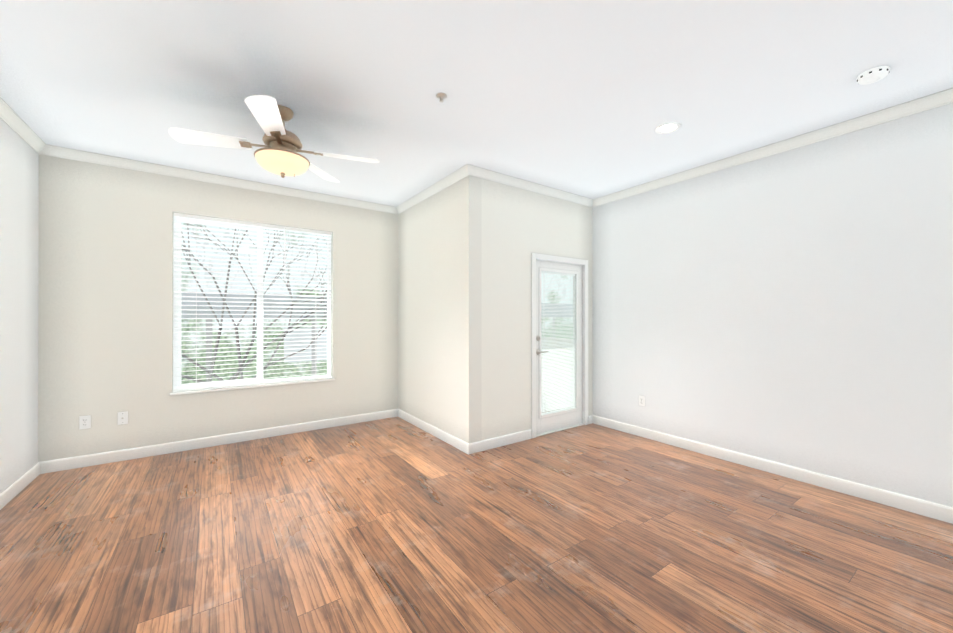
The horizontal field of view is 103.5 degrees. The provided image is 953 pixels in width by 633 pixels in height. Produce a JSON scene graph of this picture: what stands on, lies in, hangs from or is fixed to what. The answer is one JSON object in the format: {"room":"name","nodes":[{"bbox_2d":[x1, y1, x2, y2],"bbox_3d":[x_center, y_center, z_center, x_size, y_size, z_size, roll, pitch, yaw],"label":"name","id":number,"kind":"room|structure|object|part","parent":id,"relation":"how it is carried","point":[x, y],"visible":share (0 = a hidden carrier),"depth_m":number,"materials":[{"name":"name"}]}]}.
{"room":"empty living room","nodes":[
{"label":"empty living room","id":0,"kind":"room"},
{"bbox_2d":[0,119,38,492],"bbox_3d":[-1.373,-0.067,-0.274,0.150,2.770,8.590,0,0,-35],"label":"wall","id":1,"kind":"structure","parent":0,"point":[19,195],"depth_m":2.84,"materials":[{"name":"paint"}]},
{"bbox_2d":[0,461,43,509],"bbox_3d":[-1.306,1.267,-0.230,0.014,0.101,8.290,0,0,-35],"label":"baseboard","id":2,"kind":"structure","parent":1,"relation":"attached to","point":[9,493],"depth_m":2.84,"materials":[{"name":"white wood"}]},
{"bbox_2d":[0,97,47,155],"bbox_3d":[-1.289,-1.413,-0.212,0.056,0.078,8.290,0,0,-35],"label":"crown molding","id":3,"kind":"structure","parent":1,"relation":"attached to","point":[18,125],"depth_m":2.81,"materials":[{"name":"paint"}]},
{"bbox_2d":[38,154,397,461],"bbox_3d":[-2.347,-0.058,4.195,3.380,2.770,0.150,0,0,-35],"label":"wall","id":4,"kind":"structure","parent":0,"point":[105,297],"depth_m":3.57,"materials":[{"name":"beige paint"}]},
{"bbox_2d":[79,415,90,429],"bbox_3d":[-3.457,0.935,3.320,0.070,0.114,0.008,0,0,-35],"label":"electrical outlet","id":5,"kind":"object","parent":4,"relation":"attached to","point":[84,422],"visible":1,"depth_m":3.32,"materials":[{"name":"white plastic"}]},
{"bbox_2d":[118,411,127,424],"bbox_3d":[-3.254,0.935,3.457,0.070,0.114,0.016,0,0,-35],"label":"electrical outlet","id":6,"kind":"object","parent":4,"relation":"attached to","point":[122,417],"visible":1,"depth_m":3.46,"materials":[{"name":"white plastic"}]},
{"bbox_2d":[44,409,395,472],"bbox_3d":[-2.349,1.276,4.091,3.200,0.101,0.014,0,0,-35],"label":"baseboard","id":7,"kind":"structure","parent":4,"relation":"attached to","point":[68,463],"depth_m":3.78,"materials":[{"name":"white wood"}]},
{"bbox_2d":[48,145,395,213],"bbox_3d":[-2.325,-1.404,4.088,3.170,0.078,0.056,0,0,-35],"label":"crown molding","id":8,"kind":"structure","parent":4,"relation":"attached to","point":[54,151],"depth_m":3.78,"materials":[{"name":"paint"}]},
{"bbox_2d":[173,214,330,389],"bbox_3d":[-2.415,-0.138,4.196,1.510,1.770,0.060,0,0,-35],"label":"window","id":9,"kind":"structure","parent":4,"relation":"in","point":[203,384],"depth_m":4.04,"materials":[{"name":"white plastic"}]},
{"bbox_2d":[173,213,331,391],"bbox_3d":[-2.375,-0.138,4.139,1.498,1.762,0.055,0,0,-35],"label":"window blinds","id":10,"kind":"object","parent":9,"relation":"attached to","point":[220,220],"visible":0.98,"depth_m":4.07,"materials":[{"name":"white plastic"}]},
{"bbox_2d":[284,228,285,280],"bbox_3d":[-2.163,-0.703,4.248,0.016,0.600,0.016,0,0,-35],"label":"wand","id":11,"kind":"object","parent":10,"relation":"hanging from","point":[285,253],"visible":0.96,"depth_m":4.25,"materials":[{"name":"white plastic"}]},
{"bbox_2d":[169,378,334,394],"bbox_3d":[-2.366,0.756,4.125,1.550,0.022,0.110,0,0,-35],"label":"window sill","id":12,"kind":"structure","parent":4,"relation":"attached to","point":[243,387],"depth_m":4.01,"materials":[{"name":"white wood"}]},
{"bbox_2d":[398,175,481,442],"bbox_3d":[-0.496,-0.058,4.367,0.150,2.770,1.690,0,0,-35],"label":"wall","id":13,"kind":"structure","parent":0,"point":[440,310],"depth_m":4.03,"materials":[{"name":"beige paint"}]},
{"bbox_2d":[396,166,466,213],"bbox_3d":[-0.561,-1.404,4.283,0.056,0.078,1.620,0,0,-35],"label":"crown molding","id":14,"kind":"structure","parent":13,"relation":"attached to","point":[454,177],"depth_m":4.16,"materials":[{"name":"paint"}]},
{"bbox_2d":[396,409,471,454],"bbox_3d":[-0.548,1.276,4.296,0.014,0.101,1.664,0,0,-35],"label":"baseboard","id":15,"kind":"structure","parent":13,"relation":"attached to","point":[466,447],"depth_m":4.11,"materials":[{"name":"white wood"}]},
{"bbox_2d":[0,409,952,632],"bbox_3d":[0.773,1.381,1.225,5.390,0.120,8.590,0,0,-35],"label":"floor","id":16,"kind":"structure","parent":0,"point":[394,525],"depth_m":2.18,"materials":[{"name":"brown wood"}]},
{"bbox_2d":[541,338,572,410],"bbox_3d":[0.979,0.819,5.502,0.150,1.020,1.560,0,0,-35],"label":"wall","id":17,"kind":"structure","parent":16,"relation":"on","point":[557,368],"depth_m":5.16,"materials":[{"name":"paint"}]},
{"bbox_2d":[0,0,952,206],"bbox_3d":[0.773,-1.509,1.231,5.390,0.120,8.590,0,0,-35],"label":"ceiling","id":18,"kind":"structure","parent":0,"point":[585,98],"depth_m":2.29,"materials":[{"name":"paint"}]},
{"bbox_2d":[168,95,379,182],"bbox_3d":[-1.317,-1.208,2.582,1.277,0.476,1.130,0,0,-35],"label":"ceiling fan","id":19,"kind":"object","parent":18,"relation":"hanging from","point":[277,154],"visible":1,"depth_m":2.52,"materials":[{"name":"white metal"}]},
{"bbox_3d":[-1.359,-1.051,2.637,0.336,0.090,0.336,0,0,-35],"label":"lamp shade","id":20,"kind":"part","parent":19,"relation":"part of","materials":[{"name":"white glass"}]},
{"bbox_2d":[436,93,446,102],"bbox_3d":[-0.230,-1.428,2.463,0.070,0.038,0.070,0,0,-35],"label":"sprinkler","id":21,"kind":"object","parent":18,"relation":"attached to","point":[441,96],"visible":1,"depth_m":2.45,"materials":[{"name":"silver metal"}]},
{"bbox_2d":[655,122,680,133],"bbox_3d":[1.467,-1.443,2.882,0.180,0.006,0.180,0,0,-35],"label":"recessed light","id":22,"kind":"object","parent":18,"relation":"in","point":[668,127],"visible":1,"depth_m":2.87,"materials":[{"name":"white plastic"}]},
{"bbox_2d":[856,66,889,84],"bbox_3d":[2.358,-1.427,2.237,0.140,0.041,0.140,0,0,-35],"label":"smoke detector","id":23,"kind":"object","parent":18,"relation":"attached to","point":[872,75],"visible":1,"depth_m":2.21,"materials":[{"name":"white plastic"}]},
{"bbox_2d":[482,179,592,439],"bbox_3d":[0.707,-0.058,4.270,1.710,2.770,0.150,0,0,-35],"label":"wall","id":24,"kind":"structure","parent":0,"point":[519,226],"depth_m":3.97,"materials":[{"name":"paint"}]},
{"bbox_2d":[472,429,530,453],"bbox_3d":[0.266,1.276,3.858,0.798,0.101,0.014,0,0,-35],"label":"baseboard","id":25,"kind":"structure","parent":24,"relation":"attached to","point":[486,444],"depth_m":3.84,"materials":[{"name":"white wood"}]},
{"bbox_2d":[464,164,591,206],"bbox_3d":[0.649,-1.404,4.106,1.836,0.078,0.056,0,0,-35],"label":"crown molding","id":26,"kind":"structure","parent":24,"relation":"attached to","point":[471,170],"depth_m":4.00,"materials":[{"name":"paint"}]},
{"bbox_2d":[536,260,581,433],"bbox_3d":[0.955,0.342,4.413,0.810,1.939,0.061,0,0,-35],"label":"door","id":27,"kind":"structure","parent":24,"relation":"in","point":[547,422],"depth_m":4.45,"materials":[{"name":"white wood"}]},
{"bbox_2d":[536,273,575,414],"bbox_3d":[0.940,0.297,4.367,0.674,1.628,0.090,0,0,-35],"label":"glass pane","id":28,"kind":"object","parent":27,"relation":"attached to","point":[538,351],"depth_m":4.38,"materials":[{"name":"clear glass"}]},
{"bbox_3d":[0.735,0.320,4.200,0.146,0.217,0.052,0,0,-35],"label":"handle","id":29,"kind":"part","parent":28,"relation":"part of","materials":[{"name":"silver metal"}]},
{"bbox_2d":[541,271,574,413],"bbox_3d":[0.955,0.297,4.413,0.592,1.624,0.018,0,0,-35],"label":"door blinds","id":30,"kind":"object","parent":27,"relation":"attached to","point":[544,392],"visible":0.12,"depth_m":4.40,"materials":[{"name":"white plastic"}]},
{"bbox_2d":[531,253,587,437],"bbox_3d":[0.945,0.317,4.427,0.940,2.020,0.167,0,0,-35],"label":"door frame","id":31,"kind":"structure","parent":24,"relation":"attached to","point":[558,259],"depth_m":4.47,"materials":[{"name":"white wood"}]},
{"bbox_2d":[592,103,952,506],"bbox_3d":[3.404,-0.063,2.038,0.150,2.770,6.900,0,0,-35],"label":"wall","id":32,"kind":"structure","parent":0,"point":[793,307],"depth_m":3.03,"materials":[{"name":"paint"}]},
{"bbox_2d":[639,395,644,406],"bbox_3d":[1.825,0.932,4.154,0.008,0.114,0.070,0,0,-35],"label":"electrical outlet","id":33,"kind":"object","parent":32,"relation":"attached to","point":[641,400],"visible":1,"depth_m":4.15,"materials":[{"name":"white plastic"}]},
{"bbox_2d":[588,415,952,523],"bbox_3d":[3.331,1.272,1.984,0.030,0.101,6.600,0,0,-35],"label":"baseboard","id":34,"kind":"structure","parent":32,"relation":"attached to","point":[941,512],"depth_m":3.03,"materials":[{"name":"white wood"}]},
{"bbox_2d":[592,88,952,206],"bbox_3d":[3.320,-1.409,1.982,0.056,0.078,6.600,0,0,-35],"label":"crown molding","id":35,"kind":"structure","parent":32,"relation":"attached to","point":[945,97],"depth_m":3.01,"materials":[{"name":"paint"}]},
{"label":"outside","id":36,"kind":"structure","parent":0,"visible":0},
{"bbox_2d":[182,223,572,383],"bbox_3d":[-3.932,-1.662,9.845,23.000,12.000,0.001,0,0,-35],"label":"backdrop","id":37,"kind":"structure","parent":36,"point":[265,373],"depth_m":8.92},
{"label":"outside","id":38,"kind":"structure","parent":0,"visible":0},
{"bbox_2d":[182,229,282,381],"bbox_3d":[-4.301,1.679,8.030,9.338,8.117,0.859,0,0,-35],"label":"tree","id":39,"kind":"object","parent":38,"point":[204,368],"depth_m":7.48,"materials":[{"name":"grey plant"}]},
{"bbox_2d":[182,223,326,381],"bbox_3d":[-3.614,1.459,7.244,4.003,8.354,0.981,0,0,-43],"label":"tree","id":40,"kind":"object","parent":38,"point":[237,373],"depth_m":7.08,"materials":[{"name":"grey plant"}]}
]}

